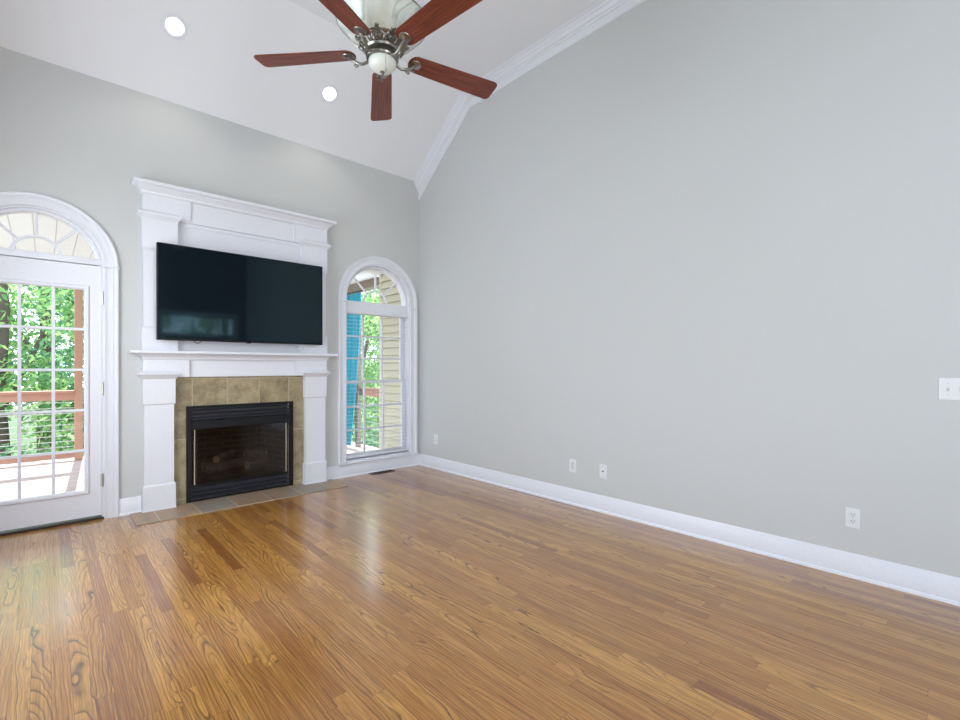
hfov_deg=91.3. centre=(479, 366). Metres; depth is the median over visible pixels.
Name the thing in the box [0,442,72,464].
bush
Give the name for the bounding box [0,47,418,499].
wall
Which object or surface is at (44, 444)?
bush
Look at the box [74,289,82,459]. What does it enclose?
porch post
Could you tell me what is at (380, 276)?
trim
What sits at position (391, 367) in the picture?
wall
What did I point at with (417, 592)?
floor
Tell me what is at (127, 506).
baseboard
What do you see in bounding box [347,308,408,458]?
window blind
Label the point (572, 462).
wall plate
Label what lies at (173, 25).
recessed light
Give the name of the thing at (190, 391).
tile surround
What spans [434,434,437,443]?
wall outlet
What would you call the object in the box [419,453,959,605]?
baseboard
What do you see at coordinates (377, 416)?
bush
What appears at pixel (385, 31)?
ceiling fan
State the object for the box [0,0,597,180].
ceiling
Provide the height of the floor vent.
0.005 m
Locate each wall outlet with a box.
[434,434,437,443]
[845,507,860,528]
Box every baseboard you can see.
[119,453,418,516]
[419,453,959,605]
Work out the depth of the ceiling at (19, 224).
4.82 m
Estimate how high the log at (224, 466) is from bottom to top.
0.096 m
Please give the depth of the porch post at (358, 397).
7.52 m
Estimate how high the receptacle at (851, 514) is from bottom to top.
0.028 m
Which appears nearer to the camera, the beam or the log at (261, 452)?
the log at (261, 452)
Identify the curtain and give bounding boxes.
[347,290,362,444]
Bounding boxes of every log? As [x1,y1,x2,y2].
[200,455,267,471]
[205,461,230,473]
[213,450,235,462]
[243,449,267,455]
[244,456,269,468]
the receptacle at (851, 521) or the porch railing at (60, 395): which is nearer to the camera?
the receptacle at (851, 521)
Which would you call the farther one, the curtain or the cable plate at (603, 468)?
the curtain
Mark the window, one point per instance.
(398, 276)
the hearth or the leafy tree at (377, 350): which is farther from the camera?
the leafy tree at (377, 350)
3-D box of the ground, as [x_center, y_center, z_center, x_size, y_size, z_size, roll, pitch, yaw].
[-13.825,3.220,27.317,70.000,0.200,40.800,0,0,-43]
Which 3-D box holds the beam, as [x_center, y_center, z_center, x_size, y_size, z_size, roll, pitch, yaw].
[-2.376,-1.260,7.944,0.160,0.120,2.780,0,0,-43]
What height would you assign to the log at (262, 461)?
0.097 m
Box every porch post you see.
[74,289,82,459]
[355,292,360,446]
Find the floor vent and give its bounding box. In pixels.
[369,469,394,474]
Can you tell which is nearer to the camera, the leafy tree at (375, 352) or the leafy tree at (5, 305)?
the leafy tree at (5, 305)
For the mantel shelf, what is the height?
0.025 m
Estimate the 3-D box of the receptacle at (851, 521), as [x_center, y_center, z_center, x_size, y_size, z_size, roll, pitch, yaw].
[2.161,0.895,2.719,0.008,0.028,0.033,0,0,-43]
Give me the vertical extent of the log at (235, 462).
0.108 m
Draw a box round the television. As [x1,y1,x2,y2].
[156,242,322,344]
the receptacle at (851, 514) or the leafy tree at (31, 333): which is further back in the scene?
the leafy tree at (31, 333)
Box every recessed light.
[161,13,187,39]
[320,84,338,102]
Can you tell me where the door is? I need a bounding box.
[0,191,119,535]
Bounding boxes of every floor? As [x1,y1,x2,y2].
[0,442,378,500]
[0,465,959,719]
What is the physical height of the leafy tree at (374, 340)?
6.524 m
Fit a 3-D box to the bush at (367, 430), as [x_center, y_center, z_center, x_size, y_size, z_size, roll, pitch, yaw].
[-2.890,2.426,11.783,4.175,2.343,3.711,0,0,11]
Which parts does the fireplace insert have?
edge trim, log grate, rail, rail, edge trim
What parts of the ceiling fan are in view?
blade, blade, blade arm, blade arm, lamp shade, blade, lamp shade, blade arm, blade arm, blade, blade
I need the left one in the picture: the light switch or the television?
the television
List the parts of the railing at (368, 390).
cap rail, rail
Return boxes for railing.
[0,390,73,464]
[358,387,378,441]
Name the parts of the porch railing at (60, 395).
rail, cap rail, rail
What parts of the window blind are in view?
rail, head rail, ladder cord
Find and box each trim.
[379,275,382,448]
[414,0,645,199]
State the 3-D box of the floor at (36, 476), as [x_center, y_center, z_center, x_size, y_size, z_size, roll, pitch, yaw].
[-4.935,1.340,4.806,8.420,0.120,3.800,0,0,-43]
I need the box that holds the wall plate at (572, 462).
[569,459,575,472]
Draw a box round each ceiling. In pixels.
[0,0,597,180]
[0,213,382,284]
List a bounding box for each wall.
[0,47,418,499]
[380,274,400,447]
[419,0,959,577]
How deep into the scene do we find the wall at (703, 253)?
3.23 m
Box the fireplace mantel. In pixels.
[128,176,337,512]
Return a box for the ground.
[8,400,378,455]
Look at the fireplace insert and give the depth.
4.61 m
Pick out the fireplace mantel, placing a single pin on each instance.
(168, 213)
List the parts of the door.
lite frame, transom frame, panel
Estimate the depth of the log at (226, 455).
4.48 m
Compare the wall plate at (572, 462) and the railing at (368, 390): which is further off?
the railing at (368, 390)
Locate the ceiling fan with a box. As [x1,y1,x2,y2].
[254,0,496,120]
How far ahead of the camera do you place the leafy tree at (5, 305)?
9.42 m
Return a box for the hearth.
[130,479,347,525]
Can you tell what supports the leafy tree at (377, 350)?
on the ground
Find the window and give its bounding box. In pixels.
[337,256,417,465]
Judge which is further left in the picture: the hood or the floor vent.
the hood
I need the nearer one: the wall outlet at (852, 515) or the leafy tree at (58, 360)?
the wall outlet at (852, 515)
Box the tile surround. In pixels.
[174,376,303,504]
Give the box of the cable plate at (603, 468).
[600,464,606,478]
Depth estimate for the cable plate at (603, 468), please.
3.93 m
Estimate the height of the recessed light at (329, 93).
0.117 m
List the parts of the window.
sash, sash, transom frame, sill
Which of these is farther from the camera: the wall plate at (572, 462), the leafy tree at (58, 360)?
the leafy tree at (58, 360)
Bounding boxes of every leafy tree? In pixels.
[0,283,83,455]
[3,285,83,449]
[6,284,83,455]
[351,290,378,442]
[361,288,378,414]
[361,289,378,419]
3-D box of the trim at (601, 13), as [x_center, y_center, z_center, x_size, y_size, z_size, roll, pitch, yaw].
[1.655,-2.561,3.212,0.085,0.938,7.200,0,0,-43]
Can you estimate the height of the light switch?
0.114 m
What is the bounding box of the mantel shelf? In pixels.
[128,350,337,356]
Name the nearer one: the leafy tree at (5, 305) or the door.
the door
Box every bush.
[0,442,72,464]
[7,439,83,463]
[351,420,378,447]
[371,416,378,445]
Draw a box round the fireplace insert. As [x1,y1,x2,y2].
[186,401,292,502]
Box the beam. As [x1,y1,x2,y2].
[347,277,378,294]
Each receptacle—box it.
[849,512,855,517]
[849,519,855,523]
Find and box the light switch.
[939,378,959,399]
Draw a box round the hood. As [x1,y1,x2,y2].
[192,414,289,429]

